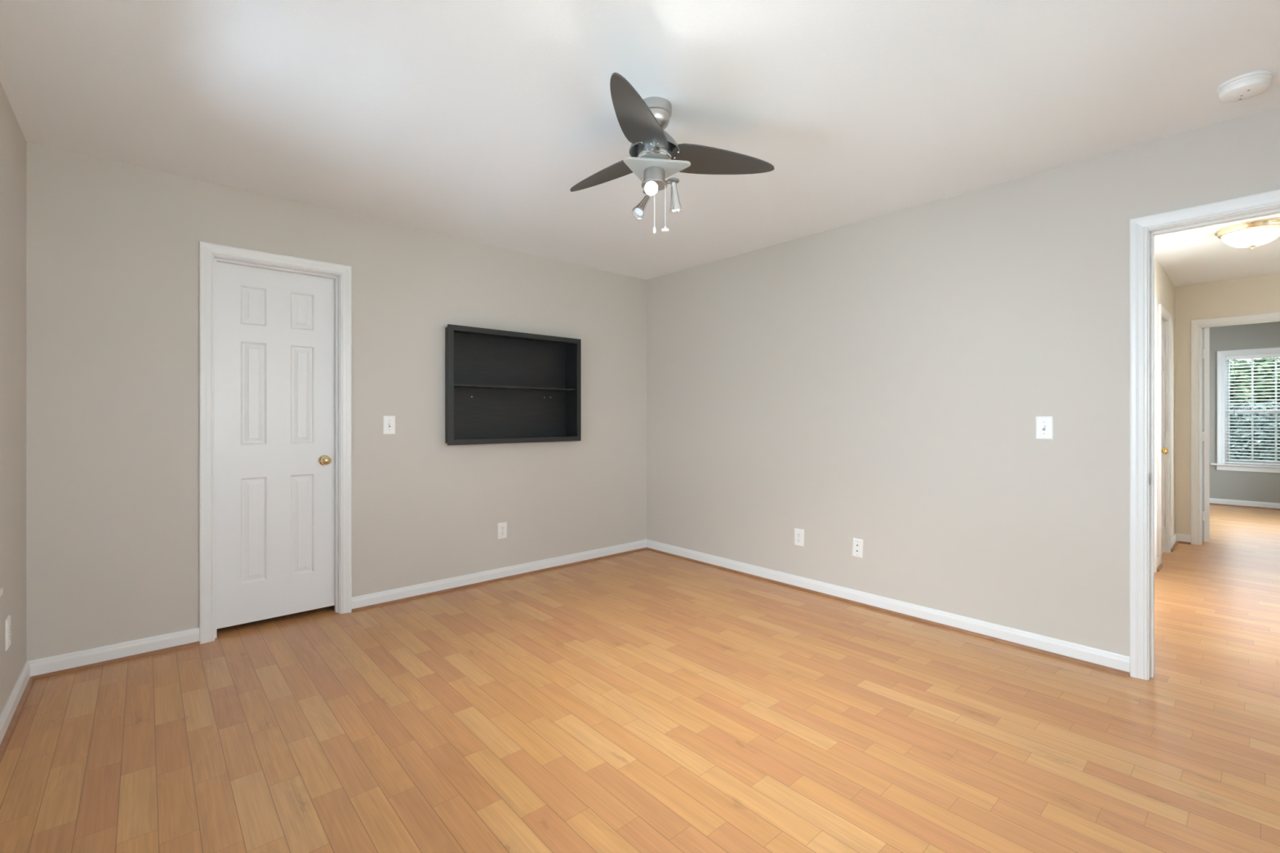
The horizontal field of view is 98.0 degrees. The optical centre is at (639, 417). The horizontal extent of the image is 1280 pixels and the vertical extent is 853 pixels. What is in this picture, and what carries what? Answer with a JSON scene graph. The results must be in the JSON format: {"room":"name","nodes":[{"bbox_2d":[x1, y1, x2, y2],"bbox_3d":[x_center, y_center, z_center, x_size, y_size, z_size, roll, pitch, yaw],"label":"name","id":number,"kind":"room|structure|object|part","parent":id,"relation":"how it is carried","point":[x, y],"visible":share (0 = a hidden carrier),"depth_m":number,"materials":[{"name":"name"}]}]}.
{"room":"empty bedroom","nodes":[
{"label":"empty bedroom","id":0,"kind":"room"},
{"bbox_2d":[0,81,26,715],"bbox_3d":[-1.406,-0.028,0.891,0.115,2.440,4.500,0,0,-42],"label":"wall","id":1,"kind":"structure","parent":0,"point":[12,140],"depth_m":2.26,"materials":[{"name":"grey paint"}]},
{"bbox_2d":[4,615,11,651],"bbox_3d":[-2.462,0.840,2.172,0.009,0.118,0.074,0,0,-42],"label":"wall outlet","id":2,"kind":"object","parent":1,"relation":"attached to","point":[7,622],"visible":1,"depth_m":2.15,"materials":[{"name":"white plastic"}]},
{"bbox_2d":[0,661,35,762],"bbox_3d":[-1.352,1.150,0.939,0.028,0.085,4.270,0,0,-42],"label":"baseboard","id":3,"kind":"structure","parent":1,"relation":"attached to","point":[10,715],"depth_m":2.21,"materials":[{"name":"white paint"}]},
{"bbox_2d":[26,142,646,661],"bbox_3d":[-1.399,-0.028,3.832,3.805,2.440,0.115,0,0,-42],"label":"wall","id":4,"kind":"structure","parent":0,"point":[113,247],"depth_m":2.98,"materials":[{"name":"grey paint"}]},
{"bbox_2d":[28,627,199,679],"bbox_3d":[-2.543,1.150,2.718,0.615,0.085,0.028,0,0,-42],"label":"baseboard","id":5,"kind":"structure","parent":4,"relation":"attached to","point":[44,668],"depth_m":2.70,"materials":[{"name":"white paint"}]},
{"bbox_2d":[216,262,334,629],"bbox_3d":[-2.087,0.150,3.219,0.595,2.012,0.097,0,0,-42],"label":"door","id":6,"kind":"structure","parent":4,"relation":"in","point":[275,330],"depth_m":3.21,"materials":[{"name":"white paint"}]},
{"bbox_3d":[-1.897,0.261,3.360,0.055,0.055,0.054,0,0,-42],"label":"knob","id":7,"kind":"part","parent":6,"relation":"part of","materials":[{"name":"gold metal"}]},
{"bbox_2d":[199,241,351,644],"bbox_3d":[-2.081,0.134,3.213,0.733,2.117,0.132,0,0,-42],"label":"trim","id":8,"kind":"structure","parent":4,"relation":"attached to","point":[210,254],"depth_m":3.07,"materials":[{"name":"white paint"}]},
{"bbox_2d":[383,416,395,434],"bbox_3d":[-1.602,0.051,3.563,0.074,0.118,0.017,0,0,-42],"label":"light switch","id":9,"kind":"object","parent":4,"relation":"attached to","point":[388,421],"visible":1,"depth_m":3.56,"materials":[{"name":"white plastic"}]},
{"bbox_2d":[351,539,646,612],"bbox_3d":[-0.848,1.150,4.226,2.457,0.085,0.028,0,0,-42],"label":"baseboard","id":10,"kind":"structure","parent":4,"relation":"attached to","point":[366,602],"depth_m":3.99,"materials":[{"name":"white paint"}]},
{"bbox_2d":[497,521,506,539],"bbox_3d":[-1.011,0.834,4.094,0.074,0.118,0.009,0,0,-42],"label":"wall outlet","id":11,"kind":"object","parent":4,"relation":"attached to","point":[502,526],"visible":1,"depth_m":4.09,"materials":[{"name":"white plastic"}]},
{"bbox_2d":[444,324,581,445],"bbox_3d":[-0.944,-0.218,4.176,1.089,0.815,0.195,0,0,-42],"label":"wall shelf","id":12,"kind":"object","parent":4,"relation":"attached to","point":[501,386],"visible":0.91,"depth_m":4.23,"materials":[{"name":"black paint"}]},
{"bbox_2d":[0,504,1279,852],"bbox_3d":[2.936,1.217,4.466,11.725,0.050,6.700,0,0,-42],"label":"floor","id":13,"kind":"structure","parent":0,"point":[643,701],"depth_m":2.13,"materials":[{"name":"brown wood"}]},
{"bbox_2d":[0,0,1279,286],"bbox_3d":[2.954,-1.278,4.483,11.775,0.060,6.700,0,0,-42],"label":"ceiling","id":14,"kind":"structure","parent":0,"point":[477,121],"depth_m":2.18,"materials":[{"name":"white paint"}]},
{"bbox_2d":[569,72,774,234],"bbox_3d":[-0.006,-0.986,2.333,0.926,0.523,0.836,0,0,-42],"label":"ceiling fan","id":15,"kind":"object","parent":14,"relation":"hanging from","point":[655,157],"visible":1,"depth_m":2.20,"materials":[{"name":"silver metal"}]},
{"bbox_3d":[-0.148,-1.055,2.452,0.164,0.043,0.469,0,0,-42],"label":"blade","id":16,"kind":"part","parent":15,"relation":"part of","materials":[{"name":"grey"}]},
{"bbox_3d":[-0.002,-0.826,2.227,0.039,0.035,0.041,0,0,-42],"label":"bulb","id":17,"kind":"part","parent":15,"relation":"part of","materials":[{"name":"white glass"}]},
{"bbox_3d":[-0.017,-1.055,1.944,0.162,0.043,0.469,0,0,14],"label":"blade","id":18,"kind":"part","parent":15,"relation":"part of","materials":[{"name":"grey"}]},
{"bbox_3d":[0.043,-0.876,2.134,0.041,0.039,0.029,0,0,3],"label":"bulb","id":19,"kind":"part","parent":15,"relation":"part of","materials":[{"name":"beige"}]},
{"bbox_3d":[0.058,-0.834,2.205,0.002,0.183,0.002,0,0,-42],"label":"pull chain","id":20,"kind":"part","parent":15,"relation":"part of","materials":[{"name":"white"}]},
{"bbox_3d":[0.038,-0.995,2.213,0.242,0.010,0.265,0,0,-42],"label":"glass plate","id":21,"kind":"part","parent":15,"relation":"part of","materials":[{"name":"white glass"}]},
{"bbox_3d":[0.101,-0.752,2.225,0.031,0.022,0.031,0,0,-42],"label":"chain pull","id":22,"kind":"part","parent":15,"relation":"part of","materials":[{"name":"white"}]},
{"bbox_3d":[0.347,-1.055,2.316,0.469,0.043,0.162,0,0,-16],"label":"blade","id":23,"kind":"part","parent":15,"relation":"part of","materials":[{"name":"grey"}]},
{"bbox_2d":[1216,70,1273,102],"bbox_3d":[2.247,-1.223,2.071,0.144,0.049,0.144,0,0,-42],"label":"smoke detector","id":24,"kind":"object","parent":14,"relation":"attached to","point":[1249,85],"visible":1,"depth_m":2.04,"materials":[{"name":"white plastic"}]},
{"bbox_2d":[1214,217,1279,248],"bbox_3d":[4.014,-1.175,3.649,0.346,0.146,0.346,0,0,-42],"label":"flush ceiling light","id":25,"kind":"object","parent":14,"relation":"attached to","point":[1253,233],"visible":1,"depth_m":3.58,"materials":[{"name":"white glass"}]},
{"bbox_3d":[4.014,-1.167,3.649,0.290,0.088,0.287,0,0,-42],"label":"lamp shade","id":26,"kind":"part","parent":25,"relation":"part of","materials":[{"name":"white glass"}]},
{"bbox_2d":[646,106,1279,656],"bbox_3d":[1.523,-0.028,3.497,0.115,2.440,4.270,0,0,-42],"label":"wall","id":27,"kind":"structure","parent":0,"point":[883,381],"depth_m":3.19,"materials":[{"name":"grey paint"}]},
{"bbox_2d":[794,528,804,546],"bbox_3d":[1.106,0.836,3.872,0.009,0.118,0.074,0,0,-42],"label":"wall outlet","id":28,"kind":"object","parent":27,"relation":"attached to","point":[798,533],"visible":1,"depth_m":3.87,"materials":[{"name":"white plastic"}]},
{"bbox_2d":[852,537,863,558],"bbox_3d":[1.388,0.836,3.554,0.010,0.121,0.073,0,0,-42],"label":"cable plate","id":29,"kind":"object","parent":27,"relation":"attached to","point":[857,547],"visible":1,"depth_m":3.55,"materials":[{"name":"white plastic"}]},
{"bbox_2d":[646,539,1129,676],"bbox_3d":[1.153,1.150,3.805,0.028,0.085,3.318,0,0,-42],"label":"baseboard","id":30,"kind":"structure","parent":27,"relation":"attached to","point":[1108,661],"depth_m":3.23,"materials":[{"name":"white paint"}]},
{"bbox_2d":[1035,416,1053,439],"bbox_3d":[2.042,0.054,2.814,0.017,0.118,0.074,0,0,-42],"label":"light switch","id":31,"kind":"object","parent":27,"relation":"attached to","point":[1043,424],"visible":1,"depth_m":2.81,"materials":[{"name":"white plastic"}]},
{"bbox_2d":[1129,189,1279,679],"bbox_3d":[2.600,0.140,2.273,0.132,2.105,0.894,0,0,-42],"label":"trim","id":32,"kind":"structure","parent":27,"relation":"attached to","point":[1143,230],"depth_m":2.54,"materials":[{"name":"white paint"}]},
{"bbox_2d":[1154,257,1174,555],"bbox_3d":[3.641,-0.028,4.087,3.835,2.440,0.115,0,0,-42],"label":"wall","id":33,"kind":"structure","parent":0,"point":[1164,289],"depth_m":5.09,"materials":[{"name":"beige paint"}]},
{"bbox_2d":[1154,297,1156,573],"bbox_3d":[3.622,0.140,4.058,0.882,2.105,0.132,0,0,-42],"label":"trim","id":34,"kind":"structure","parent":33,"relation":"attached to","point":[1155,299],"depth_m":4.28,"materials":[{"name":"white paint"}]},
{"bbox_2d":[1156,554,1163,571],"bbox_3d":[4.091,1.150,4.392,0.263,0.085,0.028,0,0,-42],"label":"baseboard","id":35,"kind":"structure","parent":33,"relation":"attached to","point":[1159,565],"depth_m":4.40,"materials":[{"name":"white paint"}]},
{"bbox_3d":[4.096,1.184,4.387,0.263,0.016,0.016,0,0,-42],"label":"shoe molding","id":36,"kind":"part","parent":35,"relation":"part of","materials":[{"name":"brown wood"}]},
{"bbox_2d":[1158,303,1170,563],"bbox_3d":[4.408,0.140,4.758,0.696,2.105,0.132,0,0,-42],"label":"trim","id":37,"kind":"structure","parent":33,"relation":"attached to","point":[1163,314],"depth_m":4.91,"materials":[{"name":"white paint"}]},
{"bbox_2d":[1161,319,1168,553],"bbox_3d":[4.444,0.165,4.728,0.572,2.015,0.097,0,0,-42],"label":"door","id":38,"kind":"structure","parent":33,"relation":"in","point":[1164,344],"depth_m":4.86,"materials":[{"name":"white paint"}]},
{"bbox_3d":[4.293,0.277,4.565,0.055,0.055,0.054,0,0,-42],"label":"knob","id":39,"kind":"part","parent":38,"relation":"part of","materials":[{"name":"gold metal"}]},
{"bbox_2d":[1170,533,1178,551],"bbox_3d":[4.915,1.150,5.125,0.551,0.085,0.028,0,0,-42],"label":"baseboard","id":40,"kind":"structure","parent":33,"relation":"attached to","point":[1174,542],"depth_m":5.11,"materials":[{"name":"white paint"}]},
{"bbox_3d":[4.915,1.184,5.116,0.538,0.016,0.016,0,0,-42],"label":"shoe molding","id":41,"kind":"part","parent":40,"relation":"part of","materials":[{"name":"brown wood"}]},
{"bbox_2d":[1174,273,1279,534],"bbox_3d":[5.205,-0.028,5.301,0.115,2.440,2.070,0,0,-42],"label":"wall","id":42,"kind":"structure","parent":0,"point":[1256,295],"depth_m":5.24,"materials":[{"name":"beige paint"}]},
{"bbox_2d":[1175,533,1191,544],"bbox_3d":[5.137,1.150,5.269,0.028,0.085,0.108,0,0,-42],"label":"baseboard","id":43,"kind":"structure","parent":42,"relation":"attached to","point":[1181,538],"depth_m":5.26,"materials":[{"name":"white paint"}]},
{"bbox_3d":[5.137,1.184,5.260,0.016,0.016,0.096,0,0,-42],"label":"shoe molding","id":44,"kind":"part","parent":43,"relation":"part of","materials":[{"name":"brown wood"}]},
{"bbox_2d":[1202,327,1209,542],"bbox_3d":[5.548,0.165,5.549,0.159,2.015,0.768,0,0,34],"label":"door","id":45,"kind":"structure","parent":42,"relation":"in","point":[1206,331],"depth_m":5.25,"materials":[{"name":"white paint"}]},
{"bbox_2d":[1191,311,1279,545],"bbox_3d":[5.517,0.140,4.937,0.132,2.105,0.894,0,0,-42],"label":"trim","id":46,"kind":"structure","parent":42,"relation":"attached to","point":[1197,326],"depth_m":5.20,"materials":[{"name":"white paint"}]},
{"bbox_2d":[1202,321,1279,502],"bbox_3d":[8.314,-0.028,7.178,0.115,2.440,3.400,0,0,-42],"label":"wall","id":47,"kind":"structure","parent":0,"point":[1260,486],"depth_m":7.44,"materials":[{"name":"grey paint"}]},
{"bbox_2d":[1209,497,1279,510],"bbox_3d":[8.260,1.150,7.130,0.028,0.085,3.170,0,0,-42],"label":"baseboard","id":48,"kind":"structure","parent":47,"relation":"attached to","point":[1257,504],"depth_m":7.39,"materials":[{"name":"white paint"}]},
{"bbox_3d":[8.255,1.184,7.126,0.016,0.016,3.145,0,0,-42],"label":"shoe molding","id":49,"kind":"part","parent":48,"relation":"part of","materials":[{"name":"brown wood"}]},
{"bbox_2d":[1210,346,1279,472],"bbox_3d":[8.178,-0.092,7.295,0.160,1.619,0.970,0,0,-42],"label":"window","id":50,"kind":"structure","parent":47,"relation":"in","point":[1221,465],"depth_m":7.54,"materials":[{"name":"white paint"}]},
{"bbox_3d":[8.226,-0.442,7.337,0.026,0.768,0.704,0,0,-42],"label":"sash","id":51,"kind":"part","parent":50,"relation":"part of","materials":[{"name":"white paint"}]},
{"bbox_2d":[1225,353,1279,465],"bbox_3d":[8.166,-0.100,7.284,0.070,1.446,0.696,0,0,-42],"label":"window blind","id":52,"kind":"object","parent":50,"relation":"attached to","point":[1272,355],"visible":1,"depth_m":7.35,"materials":[{"name":"white plastic"}]},
{"bbox_3d":[8.171,0.614,7.289,0.050,0.018,0.696,0,0,-42],"label":"rail","id":53,"kind":"part","parent":52,"relation":"part of","materials":[{"name":"white plastic"}]},
{"bbox_3d":[8.171,-0.086,7.289,0.055,1.390,0.002,0,0,-42],"label":"ladder cord","id":54,"kind":"part","parent":52,"relation":"part of","materials":[{"name":"white fabric"}]},
{"bbox_3d":[8.201,0.259,7.316,0.026,0.704,0.704,0,0,-42],"label":"sash","id":55,"kind":"part","parent":50,"relation":"part of","materials":[{"name":"white paint"}]},
{"label":"outside","id":56,"kind":"structure","parent":0,"visible":0},
{"bbox_3d":[3.704,1.592,5.619,73.805,0.100,56.000,0,0,-42],"label":"ground","id":57,"kind":"structure","parent":56,"visible":0},
{"bbox_2d":[1229,400,1279,461],"bbox_3d":[14.029,0.790,12.749,1.774,2.320,4.979,0,0,-42],"label":"shrub","id":58,"kind":"object","parent":57,"relation":"on","point":[1268,402],"visible":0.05,"depth_m":12.43,"materials":[{"name":"green plant"}]},
{"bbox_2d":[1230,357,1279,452],"bbox_3d":[17.303,0.116,14.582,5.992,3.662,3.122,0,0,44],"label":"tree","id":59,"kind":"object","parent":57,"relation":"on","point":[1270,360],"visible":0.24,"depth_m":14.44,"materials":[{"name":"green plant"}]}
]}

